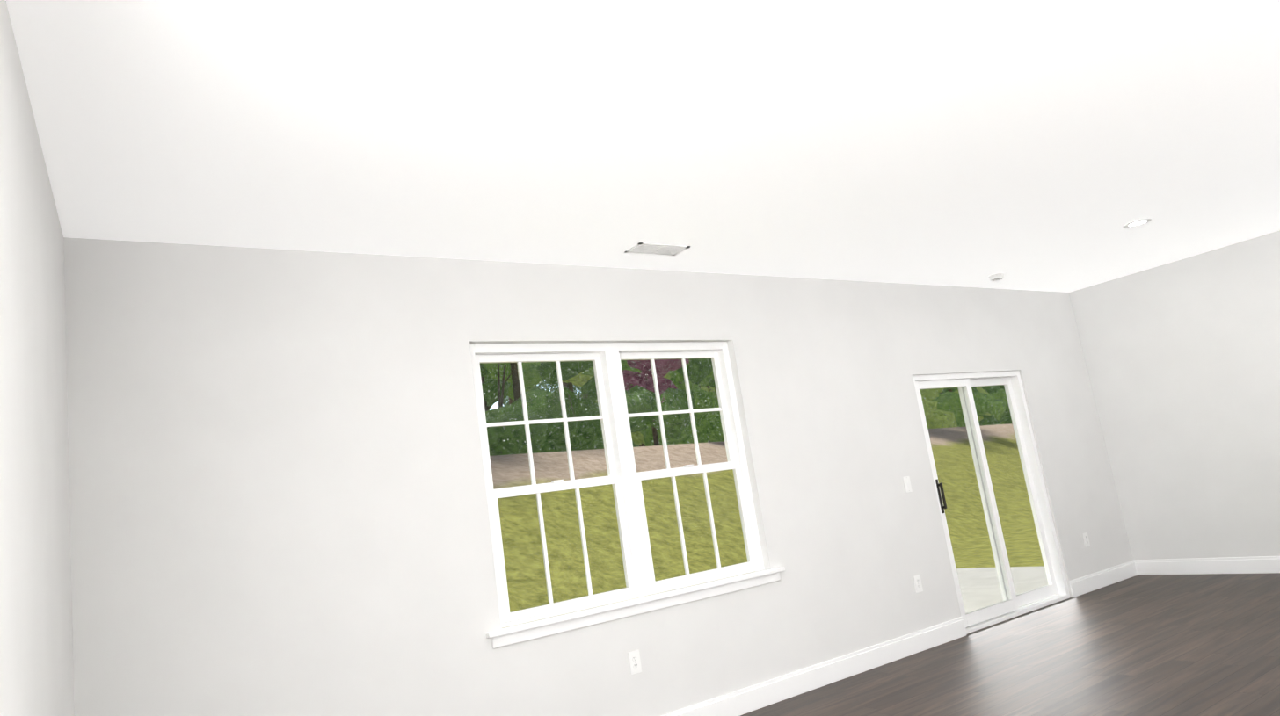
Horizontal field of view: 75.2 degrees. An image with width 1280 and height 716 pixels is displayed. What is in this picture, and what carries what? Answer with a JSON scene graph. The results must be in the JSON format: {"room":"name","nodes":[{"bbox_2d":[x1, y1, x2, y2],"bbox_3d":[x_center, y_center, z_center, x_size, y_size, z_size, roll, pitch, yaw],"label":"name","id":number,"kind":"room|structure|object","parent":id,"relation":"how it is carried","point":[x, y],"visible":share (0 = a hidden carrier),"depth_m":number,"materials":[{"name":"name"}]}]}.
{"room":"empty living room","nodes":[
{"label":"empty living room","id":0,"kind":"room"},
{"bbox_2d":[0,0,74,715],"bbox_3d":[-0.093,-0.157,-0.486,0.150,2.720,9.134,-2,-12,-31],"label":"wall","id":1,"kind":"structure","parent":0,"point":[36,658],"depth_m":2.24,"materials":[{"name":"beige paint"}]},
{"bbox_2d":[63,237,1133,715],"bbox_3d":[0.984,0.768,5.607,8.260,2.720,0.150,-1,-12,-35],"label":"wall","id":2,"kind":"structure","parent":0,"point":[278,498],"depth_m":4.12,"materials":[{"name":"beige paint"}]},
{"bbox_2d":[469,341,764,628],"bbox_3d":[-0.097,0.643,4.915,1.860,1.490,0.094,-1,-12,-35],"label":"double-hung window","id":3,"kind":"structure","parent":2,"relation":"in","point":[624,478],"depth_m":4.88,"materials":[{"name":"white plastic"}]},
{"bbox_2d":[627,650,641,675],"bbox_3d":[-0.027,1.666,4.550,0.072,0.117,0.010,-1,-12,-35],"label":"electrical outlet","id":4,"kind":"object","parent":2,"relation":"attached to","point":[635,663],"visible":1,"depth_m":4.55,"materials":[{"name":"white plastic"}]},
{"bbox_2d":[486,567,785,648],"bbox_3d":[0.065,1.389,4.707,2.030,0.079,0.095,-1,-12,-35],"label":"window sill","id":5,"kind":"structure","parent":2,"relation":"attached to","point":[521,633],"depth_m":4.58,"materials":[{"name":"white wood"}]},
{"bbox_2d":[661,617,966,715],"bbox_3d":[0.178,2.031,4.589,5.428,0.135,0.014,-1,-12,-35],"label":"baseboard","id":6,"kind":"structure","parent":2,"relation":"attached to","point":[754,697],"depth_m":5.28,"materials":[{"name":"white wood"}]},
{"bbox_2d":[902,476,912,493],"bbox_3d":[1.983,0.936,6.157,0.072,0.117,0.010,-1,-12,-35],"label":"light switch","id":7,"kind":"object","parent":2,"relation":"attached to","point":[907,484],"visible":1,"depth_m":6.15,"materials":[{"name":"white plastic"}]},
{"bbox_2d":[913,574,923,593],"bbox_3d":[2.001,1.625,5.977,0.072,0.117,0.010,-1,-12,-35],"label":"electrical outlet","id":8,"kind":"object","parent":2,"relation":"attached to","point":[917,580],"visible":1,"depth_m":5.97,"materials":[{"name":"white plastic"}]},
{"bbox_2d":[912,370,1069,634],"bbox_3d":[2.851,1.095,6.814,1.530,1.970,0.154,-1,-12,-35],"label":"sliding door","id":9,"kind":"structure","parent":2,"relation":"attached to","point":[1013,605],"depth_m":6.88,"materials":[{"name":"white plastic"}]},
{"bbox_2d":[1082,532,1090,547],"bbox_3d":[3.941,1.604,7.338,0.072,0.117,0.010,-1,-12,-35],"label":"electrical outlet","id":10,"kind":"object","parent":2,"relation":"attached to","point":[1086,540],"visible":1,"depth_m":7.33,"materials":[{"name":"white plastic"}]},
{"bbox_2d":[1069,560,1139,597],"bbox_3d":[4.113,1.950,7.358,1.128,0.135,0.014,-1,-12,-35],"label":"baseboard","id":11,"kind":"structure","parent":2,"relation":"attached to","point":[1103,578],"depth_m":7.33,"materials":[{"name":"white wood"}]},
{"bbox_2d":[6,0,1279,292],"bbox_3d":[3.020,-1.600,2.090,9.200,0.100,9.100,-1,-12,-35],"label":"ceiling","id":12,"kind":"structure","parent":0,"point":[1042,144],"depth_m":3.31,"materials":[{"name":"white paint"}]},
{"bbox_2d":[624,242,690,255],"bbox_3d":[0.103,-0.631,4.838,0.360,0.008,0.160,-1,-12,-35],"label":"ceiling vent","id":13,"kind":"object","parent":12,"relation":"in","point":[653,249],"visible":1,"depth_m":4.82,"materials":[{"name":"white metal"}]},
{"bbox_2d":[988,272,1004,281],"bbox_3d":[2.950,-0.668,6.873,0.124,0.038,0.124,-1,-12,-35],"label":"smoke detector","id":14,"kind":"object","parent":12,"relation":"attached to","point":[996,277],"visible":1,"depth_m":6.84,"materials":[{"name":"white plastic"}]},
{"bbox_2d":[1123,218,1151,228],"bbox_3d":[3.497,-0.947,5.844,0.176,0.006,0.176,-1,-12,-35],"label":"recessed light","id":15,"kind":"object","parent":12,"relation":"in","point":[1137,223],"visible":1,"depth_m":5.84,"materials":[{"name":"white plastic"}]},
{"bbox_2d":[740,573,1279,715],"bbox_3d":[3.420,1.149,1.602,9.200,0.100,9.100,-1,-12,-35],"label":"floor","id":16,"kind":"structure","parent":0,"point":[1177,645],"depth_m":4.97,"materials":[{"name":"brown wood"}]},
{"bbox_2d":[1069,230,1279,559],"bbox_3d":[6.919,-0.302,4.450,0.150,2.720,9.100,-1,-12,-35],"label":"wall","id":17,"kind":"structure","parent":0,"point":[1182,359],"depth_m":7.28,"materials":[{"name":"beige paint"}]},
{"bbox_2d":[1135,556,1279,575],"bbox_3d":[5.445,1.595,6.457,0.014,0.135,3.100,-1,-12,-35],"label":"baseboard","id":18,"kind":"structure","parent":17,"relation":"attached to","point":[1261,564],"depth_m":7.19,"materials":[{"name":"white wood"}]},
{"label":"outside","id":19,"kind":"structure","parent":0,"visible":0},
{"bbox_2d":[480,358,1047,628],"bbox_3d":[10.789,-3.681,46.633,176.112,30.367,121.200,-1,-12,-35],"label":"garden","id":20,"kind":"object","parent":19,"point":[1012,532],"depth_m":15.04,"materials":[{"name":"green plant"}]}
]}

